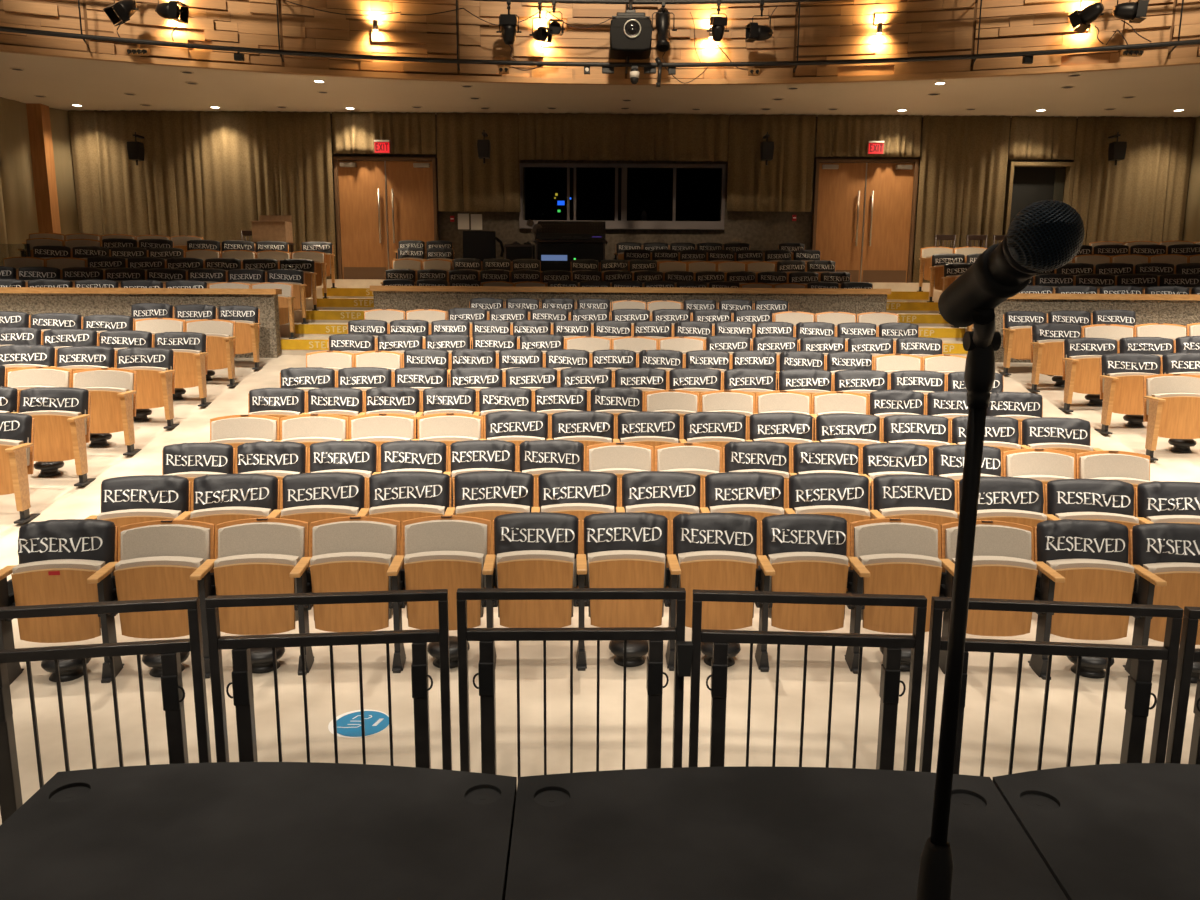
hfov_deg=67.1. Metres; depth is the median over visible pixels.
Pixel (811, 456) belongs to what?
cover
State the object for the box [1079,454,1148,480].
cushion
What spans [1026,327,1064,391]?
seat
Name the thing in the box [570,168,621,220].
window frame
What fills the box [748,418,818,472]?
seat
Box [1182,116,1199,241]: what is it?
wall
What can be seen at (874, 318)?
cushion
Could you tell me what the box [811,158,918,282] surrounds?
door
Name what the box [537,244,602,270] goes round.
rack
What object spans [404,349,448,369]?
cover
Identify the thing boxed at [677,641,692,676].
seat leg
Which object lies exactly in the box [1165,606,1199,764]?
guard rail
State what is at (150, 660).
outlet
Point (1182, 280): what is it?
seat cover
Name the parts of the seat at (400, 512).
seat, backrest, armrest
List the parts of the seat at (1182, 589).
backrest, seat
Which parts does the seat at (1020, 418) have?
seat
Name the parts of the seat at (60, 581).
armrest, seat, armrest, backrest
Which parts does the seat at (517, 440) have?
seat, backrest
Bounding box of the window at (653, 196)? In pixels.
[519,163,725,229]
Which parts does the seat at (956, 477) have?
seat, backrest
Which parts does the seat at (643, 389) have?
backrest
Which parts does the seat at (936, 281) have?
panel, seat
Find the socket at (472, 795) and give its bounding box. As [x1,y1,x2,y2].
[465,788,500,803]
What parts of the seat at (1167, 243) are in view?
backrest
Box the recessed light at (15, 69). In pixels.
[10,68,23,70]
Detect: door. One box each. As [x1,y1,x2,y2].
[333,156,438,279]
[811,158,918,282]
[1002,162,1074,234]
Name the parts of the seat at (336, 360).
backrest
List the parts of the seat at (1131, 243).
backrest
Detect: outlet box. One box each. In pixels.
[127,44,149,55]
[234,52,244,60]
[499,65,508,73]
[584,67,589,73]
[602,67,613,73]
[644,67,655,73]
[668,67,675,74]
[748,66,759,75]
[1022,56,1032,63]
[1119,49,1143,56]
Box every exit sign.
[373,140,390,153]
[866,141,884,154]
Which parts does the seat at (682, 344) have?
backrest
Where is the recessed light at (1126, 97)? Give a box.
[1123,96,1134,98]
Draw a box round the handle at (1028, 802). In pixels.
[1020,794,1058,810]
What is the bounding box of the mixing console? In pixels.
[536,221,604,239]
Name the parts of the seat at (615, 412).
seat, backrest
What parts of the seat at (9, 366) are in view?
seat, backrest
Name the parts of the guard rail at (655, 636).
post, support post, rail, rail, support post, post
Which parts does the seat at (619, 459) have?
seat, backrest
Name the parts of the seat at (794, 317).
backrest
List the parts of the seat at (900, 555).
backrest, seat, armrest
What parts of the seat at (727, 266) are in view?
backrest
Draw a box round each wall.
[0,0,1199,78]
[0,97,78,265]
[0,293,280,357]
[330,114,1077,282]
[373,291,886,321]
[994,299,1199,362]
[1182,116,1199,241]
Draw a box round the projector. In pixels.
[610,0,651,62]
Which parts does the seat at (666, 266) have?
backrest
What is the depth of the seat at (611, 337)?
11.34 m
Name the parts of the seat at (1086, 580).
backrest, seat, armrest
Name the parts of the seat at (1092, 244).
backrest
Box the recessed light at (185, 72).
[180,71,193,73]
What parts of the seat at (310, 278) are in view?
seat, panel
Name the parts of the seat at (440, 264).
backrest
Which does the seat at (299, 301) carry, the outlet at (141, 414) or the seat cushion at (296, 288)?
the seat cushion at (296, 288)
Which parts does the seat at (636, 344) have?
backrest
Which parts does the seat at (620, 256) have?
seat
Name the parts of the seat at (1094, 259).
backrest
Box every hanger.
[78,0,88,46]
[276,0,283,61]
[456,0,459,69]
[793,2,800,71]
[971,0,981,65]
[1169,0,1183,53]
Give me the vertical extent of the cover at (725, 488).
0.259 m
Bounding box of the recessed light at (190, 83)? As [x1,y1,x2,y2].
[186,82,197,84]
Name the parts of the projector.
plate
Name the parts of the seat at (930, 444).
backrest, seat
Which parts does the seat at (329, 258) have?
seat, panel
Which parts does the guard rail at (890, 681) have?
post, support post, rail, rail, support post, post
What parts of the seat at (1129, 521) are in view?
backrest, seat, armrest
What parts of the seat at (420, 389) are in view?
backrest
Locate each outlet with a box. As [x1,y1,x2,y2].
[34,461,63,475]
[41,658,90,681]
[89,433,111,446]
[133,409,151,421]
[142,652,189,676]
[173,388,185,399]
[427,636,469,667]
[609,640,647,666]
[880,647,923,670]
[1052,376,1064,386]
[1067,656,1113,678]
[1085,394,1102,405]
[1123,414,1143,427]
[1168,439,1196,452]
[1175,652,1199,683]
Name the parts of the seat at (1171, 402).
panel, backrest, seat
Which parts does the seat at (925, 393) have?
backrest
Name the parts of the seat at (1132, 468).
backrest, seat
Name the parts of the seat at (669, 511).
backrest, seat, armrest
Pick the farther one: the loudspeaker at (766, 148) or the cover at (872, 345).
the loudspeaker at (766, 148)
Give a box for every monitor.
[462,231,503,261]
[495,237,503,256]
[504,244,534,262]
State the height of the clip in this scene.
0.090 m
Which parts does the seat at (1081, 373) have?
backrest, panel, seat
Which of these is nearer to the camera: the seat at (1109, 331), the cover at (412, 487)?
the cover at (412, 487)
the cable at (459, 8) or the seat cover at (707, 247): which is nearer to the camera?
the cable at (459, 8)
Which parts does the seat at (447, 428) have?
seat, backrest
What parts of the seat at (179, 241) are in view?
seat, backrest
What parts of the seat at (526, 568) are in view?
seat, backrest, armrest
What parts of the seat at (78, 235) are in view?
backrest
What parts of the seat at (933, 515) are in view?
backrest, seat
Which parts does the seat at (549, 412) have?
seat, backrest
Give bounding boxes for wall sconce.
[373,19,377,30]
[877,22,882,33]
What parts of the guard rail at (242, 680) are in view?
post, support post, rail, rail, support post, post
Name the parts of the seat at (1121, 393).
backrest, panel, seat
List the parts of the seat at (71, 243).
backrest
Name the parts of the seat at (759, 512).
backrest, seat, armrest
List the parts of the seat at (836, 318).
backrest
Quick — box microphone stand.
[916,343,994,899]
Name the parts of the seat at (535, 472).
seat, backrest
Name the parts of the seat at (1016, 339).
backrest, panel, seat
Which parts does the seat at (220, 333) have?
backrest, seat, panel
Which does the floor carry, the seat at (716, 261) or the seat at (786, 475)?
the seat at (786, 475)
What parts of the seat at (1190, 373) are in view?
backrest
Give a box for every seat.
[0,331,42,345]
[0,391,19,412]
[0,418,39,523]
[0,526,124,684]
[4,257,45,272]
[4,349,56,386]
[4,368,6,386]
[8,367,72,390]
[18,238,63,256]
[19,392,95,485]
[22,233,64,254]
[32,248,71,264]
[41,317,82,332]
[46,257,86,276]
[54,333,98,349]
[58,351,115,387]
[64,239,100,250]
[66,233,101,245]
[73,368,141,454]
[85,481,191,561]
[97,319,134,334]
[99,335,153,367]
[101,234,135,243]
[114,520,215,678]
[119,352,178,428]
[135,318,184,347]
[136,235,169,241]
[154,336,211,406]
[162,448,234,510]
[170,236,202,254]
[184,308,216,331]
[185,249,220,267]
[186,319,238,386]
[187,272,226,287]
[190,480,281,558]
[209,282,250,288]
[209,415,280,473]
[213,518,313,675]
[221,250,255,268]
[227,272,265,288]
[229,309,262,369]
[236,447,306,517]
[248,393,307,439]
[252,282,296,338]
[257,250,290,261]
[279,262,318,310]
[279,273,308,323]
[280,372,335,412]
[281,414,350,472]
[281,479,369,566]
[291,251,328,297]
[301,250,336,287]
[306,351,353,386]
[307,392,365,439]
[309,447,380,515]
[310,516,406,672]
[328,338,375,366]
[337,372,392,411]
[347,323,387,350]
[350,413,418,471]
[355,351,401,386]
[364,309,404,333]
[365,392,423,438]
[368,478,455,554]
[377,338,423,367]
[380,446,452,506]
[389,324,429,348]
[392,259,421,280]
[393,250,426,269]
[394,372,447,411]
[402,515,498,668]
[403,353,449,386]
[406,309,446,334]
[418,413,486,471]
[422,392,479,415]
[423,259,451,276]
[425,338,470,369]
[426,250,453,269]
[449,446,520,497]
[450,375,502,411]
[451,353,496,368]
[453,478,539,553]
[459,261,481,280]
[472,338,517,367]
[478,392,532,438]
[482,281,513,285]
[484,417,552,470]
[493,520,589,670]
[498,353,543,386]
[505,372,557,411]
[512,261,542,281]
[512,324,551,348]
[515,281,545,286]
[518,446,584,506]
[519,338,564,366]
[534,392,587,438]
[537,478,624,553]
[545,353,589,386]
[551,417,619,470]
[559,372,612,410]
[563,324,591,348]
[566,336,610,366]
[570,312,609,335]
[582,520,680,670]
[587,442,652,506]
[590,392,643,438]
[593,324,631,348]
[600,265,620,280]
[605,354,636,386]
[611,312,650,335]
[612,300,645,309]
[612,336,657,367]
[614,248,641,259]
[614,372,666,410]
[616,417,686,470]
[620,478,709,553]
[629,262,657,280]
[633,325,666,349]
[638,354,683,389]
[645,390,698,438]
[647,300,681,320]
[655,252,681,262]
[655,443,722,506]
[658,261,686,280]
[659,337,703,367]
[668,373,721,411]
[671,520,774,671]
[673,325,712,349]
[679,252,709,270]
[682,417,751,471]
[685,354,729,389]
[688,261,715,280]
[692,313,731,335]
[700,390,758,439]
[703,478,795,564]
[705,339,750,368]
[710,259,738,270]
[717,261,745,280]
[723,373,776,412]
[723,447,795,507]
[731,355,779,390]
[733,313,772,337]
[739,260,766,270]
[741,283,772,287]
[747,261,775,282]
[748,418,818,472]
[752,340,797,378]
[756,391,816,440]
[760,521,869,673]
[764,253,791,271]
[774,283,805,287]
[774,311,813,336]
[776,263,805,282]
[778,355,832,376]
[778,373,831,413]
[787,479,884,566]
[792,448,872,509]
[799,340,845,369]
[806,263,835,280]
[812,391,866,415]
[815,312,855,336]
[815,419,886,473]
[826,356,872,390]
[833,374,887,414]
[836,326,876,350]
[847,340,893,369]
[850,518,954,673]
[857,312,897,336]
[861,449,929,518]
[868,395,924,441]
[871,481,958,558]
[874,354,920,389]
[878,326,918,353]
[882,419,956,474]
[889,375,944,414]
[895,341,942,370]
[917,247,952,291]
[922,354,965,390]
[926,396,967,442]
[927,256,943,301]
[931,450,1001,511]
[939,266,959,313]
[941,520,1064,679]
[946,376,990,392]
[950,421,1031,476]
[954,247,986,262]
[957,482,1060,560]
[967,324,973,330]
[998,398,1042,444]
[999,314,1053,375]
[1003,448,1074,513]
[1020,422,1102,478]
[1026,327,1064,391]
[1034,526,1166,673]
[1044,484,1152,563]
[1058,342,1101,411]
[1073,254,1109,267]
[1076,450,1151,516]
[1082,324,1132,352]
[1089,241,1122,253]
[1091,313,1133,336]
[1094,357,1157,433]
[1111,254,1148,265]
[1118,341,1162,373]
[1123,241,1157,249]
[1129,529,1199,644]
[1134,323,1185,342]
[1135,487,1199,524]
[1143,374,1199,460]
[1149,254,1187,273]
[1158,240,1193,253]
[1160,357,1199,375]
[1187,323,1199,335]
[1188,254,1199,262]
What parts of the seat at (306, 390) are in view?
backrest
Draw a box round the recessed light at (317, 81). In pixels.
[313,80,324,82]
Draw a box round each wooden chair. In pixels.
[241,230,251,240]
[935,235,955,252]
[966,235,987,247]
[993,235,1005,244]
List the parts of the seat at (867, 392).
backrest, seat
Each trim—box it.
[0,287,281,293]
[26,103,60,233]
[370,286,890,293]
[1008,293,1199,299]
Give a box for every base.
[250,647,284,673]
[701,642,740,666]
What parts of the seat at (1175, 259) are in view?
backrest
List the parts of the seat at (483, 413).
seat, backrest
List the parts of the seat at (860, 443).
backrest, seat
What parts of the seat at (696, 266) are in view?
backrest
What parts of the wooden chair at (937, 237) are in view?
rail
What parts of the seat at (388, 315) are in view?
backrest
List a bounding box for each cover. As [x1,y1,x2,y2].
[0,266,15,278]
[0,279,25,286]
[0,311,28,327]
[0,327,40,344]
[0,345,54,366]
[0,365,4,386]
[0,386,17,412]
[0,413,31,442]
[18,267,59,279]
[18,519,114,564]
[19,387,88,414]
[28,279,72,287]
[31,313,81,329]
[33,245,70,257]
[43,329,96,346]
[57,346,114,367]
[62,267,102,280]
[72,246,108,257]
[75,279,118,287]
[83,315,132,330]
[87,256,125,268]
[99,330,151,347]
[101,475,188,513]
[102,238,136,248]
[105,268,144,280]
[111,247,146,257]
[117,347,173,369]
[121,280,162,287]
[128,257,164,268]
[131,303,172,318]
[139,239,172,249]
[147,268,185,280]
[149,247,183,258]
[154,332,205,351]
[163,443,232,474]
[165,280,206,287]
[167,257,202,269]
[175,304,215,319]
[187,240,219,250]
[188,268,225,281]
[193,474,277,511]
[205,258,240,269]
[218,305,258,322]
[222,240,253,250]
[228,269,264,282]
[237,441,305,473]
[243,258,277,270]
[249,388,304,413]
[256,241,287,255]
[267,269,303,283]
[280,259,313,272]
[281,367,334,387]
[283,472,364,510]
[301,242,332,253]
[308,387,362,412]
[310,441,376,473]
[329,334,374,350]
[338,367,391,387]
[348,319,386,335]
[366,387,419,413]
[369,471,449,511]
[377,334,422,350]
[381,440,445,472]
[383,279,413,285]
[385,269,414,281]
[390,319,428,336]
[395,367,446,387]
[398,240,424,248]
[398,247,424,258]
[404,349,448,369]
[416,279,447,285]
[417,269,446,280]
[423,387,475,415]
[425,334,469,350]
[426,240,451,248]
[427,247,453,261]
[431,320,469,335]
[448,308,486,321]
[449,269,477,282]
[450,279,479,285]
[450,367,502,387]
[450,440,514,475]
[451,349,495,368]
[453,258,480,270]
[454,471,533,511]
[470,298,503,310]
[472,320,509,337]
[473,334,516,350]
[479,387,531,415]
[480,270,508,282]
[483,258,510,272]
[485,411,547,439]
[489,308,527,321]
[494,512,578,558]
[499,349,542,368]
[506,298,538,311]
[506,367,556,387]
[511,270,539,282]
[513,259,539,270]
[513,320,550,336]
[519,440,583,471]
[520,334,563,350]
[530,308,568,322]
[535,387,586,411]
[538,471,616,511]
[541,298,574,312]
[542,270,570,282]
[546,349,589,367]
[548,280,577,286]
[552,411,613,441]
[553,320,590,335]
[560,367,611,387]
[571,259,598,272]
[571,308,608,322]
[573,270,601,281]
[577,298,609,311]
[580,280,609,286]
[584,512,667,561]
[591,387,642,410]
[592,349,635,367]
[594,321,631,336]
[600,259,627,271]
[603,271,631,281]
[612,280,641,286]
[612,309,649,322]
[615,367,665,389]
[616,242,641,254]
[618,411,679,442]
[622,471,700,511]
[624,249,649,259]
[630,259,656,271]
[634,271,662,281]
[634,321,671,336]
[639,350,682,368]
[643,242,667,251]
[644,281,674,286]
[652,249,677,260]
[652,309,690,322]
[665,271,693,282]
[669,368,720,389]
[670,243,694,251]
[673,512,756,559]
[674,321,711,337]
[677,281,706,287]
[680,249,705,260]
[683,299,716,312]
[683,412,745,440]
[686,350,729,369]
[693,309,730,323]
[696,271,724,282]
[697,243,721,251]
[705,472,783,509]
[706,335,749,351]
[708,250,734,260]
[709,281,739,287]
[715,321,752,338]
[719,299,752,312]
[724,243,749,252]
[724,368,775,390]
[725,441,788,472]
[727,271,755,282]
[732,350,776,370]
[734,310,771,323]
[736,250,762,260]
[750,412,812,440]
[753,336,797,352]
[755,300,787,312]
[755,322,793,336]
[758,271,786,282]
[762,514,846,557]
[765,249,791,260]
[777,260,804,271]
[779,243,804,252]
[779,369,831,390]
[780,351,823,370]
[789,272,818,282]
[789,473,868,509]
[793,250,820,260]
[793,442,858,473]
[796,322,834,339]
[800,336,844,352]
[807,260,835,271]
[807,281,838,287]
[816,413,879,441]
[821,272,850,282]
[827,351,871,370]
[835,370,887,390]
[837,322,875,338]
[841,282,871,288]
[848,337,892,353]
[863,443,928,475]
[870,390,923,414]
[873,474,954,510]
[879,322,918,338]
[884,414,947,442]
[891,370,944,391]
[896,337,941,354]
[927,391,968,414]
[932,253,964,265]
[933,444,1000,475]
[944,263,972,276]
[948,371,1002,392]
[952,416,1018,443]
[959,476,1043,512]
[967,253,981,262]
[986,392,1041,416]
[1004,311,1045,328]
[1019,285,1052,293]
[1022,417,1090,445]
[1032,323,1081,344]
[1035,273,1073,286]
[1036,270,1053,274]
[1037,519,1128,563]
[1047,479,1133,515]
[1048,310,1090,325]
[1055,286,1096,293]
[1056,263,1093,274]
[1064,337,1116,357]
[1076,245,1091,255]
[1076,274,1114,286]
[1092,310,1135,325]
[1094,244,1128,255]
[1095,263,1132,274]
[1099,286,1142,293]
[1101,353,1160,375]
[1117,274,1157,286]
[1119,337,1173,354]
[1130,244,1165,255]
[1132,523,1199,566]
[1135,263,1173,274]
[1137,481,1199,518]
[1145,286,1188,293]
[1159,274,1199,286]
[1162,353,1199,373]
[1168,244,1199,254]
[1176,263,1199,274]
[1176,336,1199,352]
[1191,287,1199,293]
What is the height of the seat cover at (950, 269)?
0.260 m
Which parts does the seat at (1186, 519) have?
backrest, seat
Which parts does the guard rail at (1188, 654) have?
rail, support post, rail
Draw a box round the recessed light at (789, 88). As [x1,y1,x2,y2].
[787,87,798,89]
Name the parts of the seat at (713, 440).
seat, backrest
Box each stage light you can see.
[103,0,138,25]
[155,0,188,23]
[496,0,521,44]
[529,0,552,42]
[545,0,564,35]
[652,0,676,51]
[707,0,728,41]
[745,0,772,42]
[1068,0,1103,32]
[1112,0,1149,22]
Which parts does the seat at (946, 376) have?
backrest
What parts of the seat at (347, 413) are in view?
backrest, seat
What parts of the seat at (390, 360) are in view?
backrest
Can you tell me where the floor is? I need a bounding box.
[0,355,1199,824]
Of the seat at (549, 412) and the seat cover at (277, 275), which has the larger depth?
the seat cover at (277, 275)
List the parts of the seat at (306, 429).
seat, backrest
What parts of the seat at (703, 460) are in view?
backrest, seat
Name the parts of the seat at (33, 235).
backrest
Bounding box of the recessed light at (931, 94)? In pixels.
[928,93,939,95]
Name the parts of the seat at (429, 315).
backrest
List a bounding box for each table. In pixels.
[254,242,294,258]
[533,240,607,259]
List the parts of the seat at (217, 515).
seat, backrest, armrest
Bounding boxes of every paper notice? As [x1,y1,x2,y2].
[458,214,468,228]
[471,214,481,229]
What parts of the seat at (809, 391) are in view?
backrest, seat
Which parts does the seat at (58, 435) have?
seat, panel, backrest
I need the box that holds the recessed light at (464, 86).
[461,85,472,87]
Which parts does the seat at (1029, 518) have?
backrest, seat, armrest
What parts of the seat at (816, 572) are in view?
backrest, seat, armrest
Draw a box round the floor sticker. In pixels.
[328,709,388,737]
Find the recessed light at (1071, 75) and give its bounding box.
[1068,74,1081,76]
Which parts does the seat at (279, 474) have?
backrest, seat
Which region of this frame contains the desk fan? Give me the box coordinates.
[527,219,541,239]
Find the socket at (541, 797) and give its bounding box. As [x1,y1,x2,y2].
[534,790,569,805]
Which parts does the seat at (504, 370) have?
seat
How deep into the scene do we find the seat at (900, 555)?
5.03 m
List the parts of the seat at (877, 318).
backrest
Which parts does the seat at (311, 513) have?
seat, backrest, armrest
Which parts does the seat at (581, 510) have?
backrest, seat, armrest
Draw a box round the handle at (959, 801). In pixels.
[951,793,985,809]
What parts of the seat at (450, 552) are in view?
seat, backrest, armrest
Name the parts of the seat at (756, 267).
backrest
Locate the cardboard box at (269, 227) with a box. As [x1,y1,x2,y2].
[251,215,292,242]
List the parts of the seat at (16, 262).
backrest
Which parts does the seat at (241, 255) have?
backrest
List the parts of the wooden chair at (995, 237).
rail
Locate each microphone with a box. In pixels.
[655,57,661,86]
[987,200,1084,286]
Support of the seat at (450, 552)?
on the floor
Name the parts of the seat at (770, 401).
backrest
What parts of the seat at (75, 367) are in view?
seat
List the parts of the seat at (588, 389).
seat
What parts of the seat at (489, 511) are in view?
seat, backrest, armrest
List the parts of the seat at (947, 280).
panel, seat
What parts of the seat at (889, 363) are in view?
backrest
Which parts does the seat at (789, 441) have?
backrest, seat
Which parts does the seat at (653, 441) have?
backrest, seat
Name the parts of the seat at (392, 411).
armrest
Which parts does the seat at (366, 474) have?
backrest, seat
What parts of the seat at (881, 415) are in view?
seat, backrest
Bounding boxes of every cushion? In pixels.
[0,439,23,445]
[4,258,43,267]
[4,364,48,366]
[12,386,53,388]
[12,559,104,573]
[19,410,81,416]
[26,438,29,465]
[27,239,62,247]
[30,233,63,239]
[47,258,84,267]
[58,365,108,368]
[66,234,99,240]
[73,370,133,404]
[81,387,128,391]
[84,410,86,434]
[97,509,180,519]
[102,235,133,239]
[115,556,203,569]
[119,366,167,370]
[121,524,209,561]
[136,319,182,331]
[166,471,225,476]
[171,236,201,244]
[172,349,201,352]
[186,250,218,259]
[187,321,232,336]
[190,507,270,517]
[206,334,229,336]
[209,438,272,442]
[211,417,276,440]
[214,554,298,620]
[218,522,304,559]
[222,251,254,259]
[229,320,254,323]
[238,470,299,476]
[248,410,299,415]
[252,284,290,296]
[279,282,301,306]
[281,437,342,441]
[281,505,358,515]
[282,417,345,440]
[292,252,323,262]
[298,388,314,390]
[307,353,351,367]
[308,410,358,415]
[310,552,392,620]
[311,469,371,476]
[312,521,396,559]
[343,351,365,352]
[351,416,413,439]
[351,436,410,440]
[356,353,399,368]
[356,387,372,389]
[365,310,403,321]
[366,409,415,415]
[369,504,444,514]
[381,468,441,472]
[393,260,420,269]
[404,520,486,587]
[404,551,483,618]
[407,311,444,321]
[409,387,431,389]
[419,416,480,439]
[419,436,477,440]
[424,260,450,269]
[424,409,472,414]
[452,468,510,495]
[456,503,529,512]
[464,387,487,389]
[481,409,524,414]
[487,436,544,440]
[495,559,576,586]
[496,550,573,617]
[519,387,542,389]
[522,468,580,474]
[537,409,579,413]
[541,503,613,512]
[554,436,611,442]
[567,338,609,350]
[576,387,594,389]
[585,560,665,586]
[588,550,664,616]
[589,445,650,470]
[591,468,647,473]
[597,409,639,412]
[603,336,621,337]
[614,338,655,350]
[621,436,677,442]
[626,503,698,512]
[636,387,663,390]
[646,336,666,338]
[647,392,696,411]
[648,302,680,311]
[654,410,694,413]
[657,446,719,472]
[659,262,685,271]
[660,338,702,351]
[662,468,718,474]
[673,388,715,391]
[678,551,756,617]
[687,436,744,442]
[689,262,714,271]
[702,392,752,412]
[708,410,752,415]
[710,504,783,513]
[718,262,744,271]
[729,469,788,477]
[732,388,773,391]
[748,262,774,271]
[753,437,812,442]
[758,393,808,412]
[761,411,809,414]
[768,552,847,617]
[775,313,812,323]
[784,389,829,392]
[794,505,869,515]
[798,470,858,474]
[817,313,854,324]
[817,412,861,415]
[820,438,880,443]
[845,390,874,392]
[854,522,937,558]
[859,313,897,324]
[859,553,941,619]
[868,471,926,502]
[874,412,919,417]
[876,356,919,370]
[879,507,957,517]
[888,439,949,445]
[909,354,929,356]
[916,391,932,393]
[922,248,952,257]
[924,356,965,371]
[933,414,967,417]
[938,371,954,373]
[939,473,1000,478]
[945,524,1030,571]
[952,556,1036,568]
[955,247,985,255]
[957,441,1020,448]
[977,509,1046,519]
[998,415,1039,418]
[1006,452,1073,477]
[1008,326,1031,328]
[1013,475,1073,480]
[1028,443,1092,450]
[1036,339,1064,342]
[1046,559,1133,572]
[1055,512,1138,522]
[1069,355,1101,358]
[1075,255,1109,264]
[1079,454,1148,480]
[1084,326,1132,338]
[1088,477,1151,483]
[1091,242,1121,250]
[1107,372,1157,376]
[1134,572,1139,592]
[1136,325,1185,337]
[1143,562,1199,572]
[1146,376,1199,414]
[1147,515,1199,522]
[1151,255,1186,264]
[1152,393,1199,397]
[1160,241,1192,246]
[1169,372,1199,374]
[1190,256,1199,262]
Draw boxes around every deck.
[0,762,516,899]
[505,766,1067,899]
[992,763,1199,899]
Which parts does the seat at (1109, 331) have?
backrest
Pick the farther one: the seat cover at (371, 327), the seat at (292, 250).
the seat at (292, 250)
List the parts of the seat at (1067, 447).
backrest, seat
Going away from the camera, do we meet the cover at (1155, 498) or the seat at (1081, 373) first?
the cover at (1155, 498)
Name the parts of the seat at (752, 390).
backrest, seat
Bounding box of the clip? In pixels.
[938,243,1030,350]
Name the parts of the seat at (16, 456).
seat, panel, backrest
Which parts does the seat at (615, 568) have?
backrest, seat, armrest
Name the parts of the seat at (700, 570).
backrest, seat, armrest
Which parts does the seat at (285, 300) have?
backrest, seat, panel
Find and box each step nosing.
[280,339,327,349]
[295,324,346,333]
[306,311,363,319]
[317,298,373,306]
[322,288,373,295]
[886,302,938,310]
[887,291,928,299]
[898,314,948,323]
[919,328,964,337]
[943,343,967,353]
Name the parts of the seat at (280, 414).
backrest, seat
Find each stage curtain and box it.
[68,110,336,278]
[332,112,435,153]
[436,112,520,211]
[519,113,728,160]
[727,114,815,211]
[816,115,921,156]
[912,115,1010,282]
[1008,116,1076,159]
[1071,116,1195,244]
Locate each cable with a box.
[283,0,400,15]
[400,8,462,15]
[463,8,542,25]
[512,66,540,70]
[546,10,611,28]
[665,67,707,83]
[690,12,699,60]
[717,45,748,69]
[1106,29,1127,44]
[1121,20,1151,41]
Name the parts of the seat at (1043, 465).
backrest, seat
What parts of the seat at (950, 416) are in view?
seat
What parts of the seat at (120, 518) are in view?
panel, seat, armrest, backrest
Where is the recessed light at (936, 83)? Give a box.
[934,82,945,84]
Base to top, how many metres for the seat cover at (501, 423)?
0.269 m
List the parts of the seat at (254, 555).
seat, backrest, armrest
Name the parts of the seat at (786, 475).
backrest, seat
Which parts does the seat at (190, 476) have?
seat, backrest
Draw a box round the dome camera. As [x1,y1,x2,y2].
[630,63,638,83]
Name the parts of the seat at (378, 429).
seat, backrest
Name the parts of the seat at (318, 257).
backrest, seat, panel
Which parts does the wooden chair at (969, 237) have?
rail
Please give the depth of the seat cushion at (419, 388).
8.93 m
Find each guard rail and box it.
[0,597,210,822]
[205,589,451,769]
[456,588,685,776]
[688,589,926,770]
[919,596,1183,775]
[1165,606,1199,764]
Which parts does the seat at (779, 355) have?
backrest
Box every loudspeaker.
[127,132,144,165]
[477,130,490,163]
[760,132,773,165]
[1108,132,1126,165]
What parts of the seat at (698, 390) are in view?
backrest, seat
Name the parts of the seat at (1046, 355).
backrest, panel, seat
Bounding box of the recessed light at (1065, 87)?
[1061,86,1074,88]
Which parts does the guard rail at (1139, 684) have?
post, support post, rail, rail, support post, post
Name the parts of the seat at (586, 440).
backrest, seat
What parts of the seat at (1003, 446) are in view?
backrest, seat, armrest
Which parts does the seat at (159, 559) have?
seat, backrest, armrest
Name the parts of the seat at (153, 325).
backrest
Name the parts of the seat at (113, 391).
backrest, seat, panel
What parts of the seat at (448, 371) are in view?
backrest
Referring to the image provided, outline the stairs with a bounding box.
[280,279,973,356]
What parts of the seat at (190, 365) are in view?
backrest, seat, panel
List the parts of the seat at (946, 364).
backrest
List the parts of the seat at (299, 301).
seat, panel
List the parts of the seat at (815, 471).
backrest, armrest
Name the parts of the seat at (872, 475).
backrest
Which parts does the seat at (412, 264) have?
backrest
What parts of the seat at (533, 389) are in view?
backrest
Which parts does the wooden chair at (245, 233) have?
rail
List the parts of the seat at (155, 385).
seat, panel, backrest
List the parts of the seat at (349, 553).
seat, backrest, armrest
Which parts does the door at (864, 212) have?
kick plate, handle, handle, kick plate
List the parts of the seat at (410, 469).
backrest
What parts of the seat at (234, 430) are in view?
seat, backrest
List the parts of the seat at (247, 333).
seat, panel, backrest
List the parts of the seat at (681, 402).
backrest, seat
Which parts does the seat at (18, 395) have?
backrest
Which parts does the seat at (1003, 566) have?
backrest, seat, armrest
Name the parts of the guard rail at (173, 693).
support post, rail, rail, support post, post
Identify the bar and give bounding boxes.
[0,26,1199,66]
[470,0,842,3]
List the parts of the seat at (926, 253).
panel, seat, backrest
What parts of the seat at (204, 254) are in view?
backrest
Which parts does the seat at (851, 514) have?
backrest, seat, armrest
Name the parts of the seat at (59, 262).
backrest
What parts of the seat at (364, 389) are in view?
backrest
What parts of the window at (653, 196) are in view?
pane, pane, pane, pane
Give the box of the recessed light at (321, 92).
[317,91,328,93]
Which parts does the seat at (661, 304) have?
backrest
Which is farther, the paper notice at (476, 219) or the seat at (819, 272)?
the paper notice at (476, 219)
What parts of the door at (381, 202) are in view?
kick plate, handle, handle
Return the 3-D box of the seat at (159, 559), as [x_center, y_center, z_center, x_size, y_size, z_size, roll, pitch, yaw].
[-2.358,0.812,4.910,0.553,0.787,0.426,-1,10,-7]
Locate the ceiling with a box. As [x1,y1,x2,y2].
[0,52,1199,117]
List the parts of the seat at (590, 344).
backrest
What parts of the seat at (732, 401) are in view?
backrest, seat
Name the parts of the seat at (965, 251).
backrest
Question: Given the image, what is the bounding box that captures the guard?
[26,244,30,256]

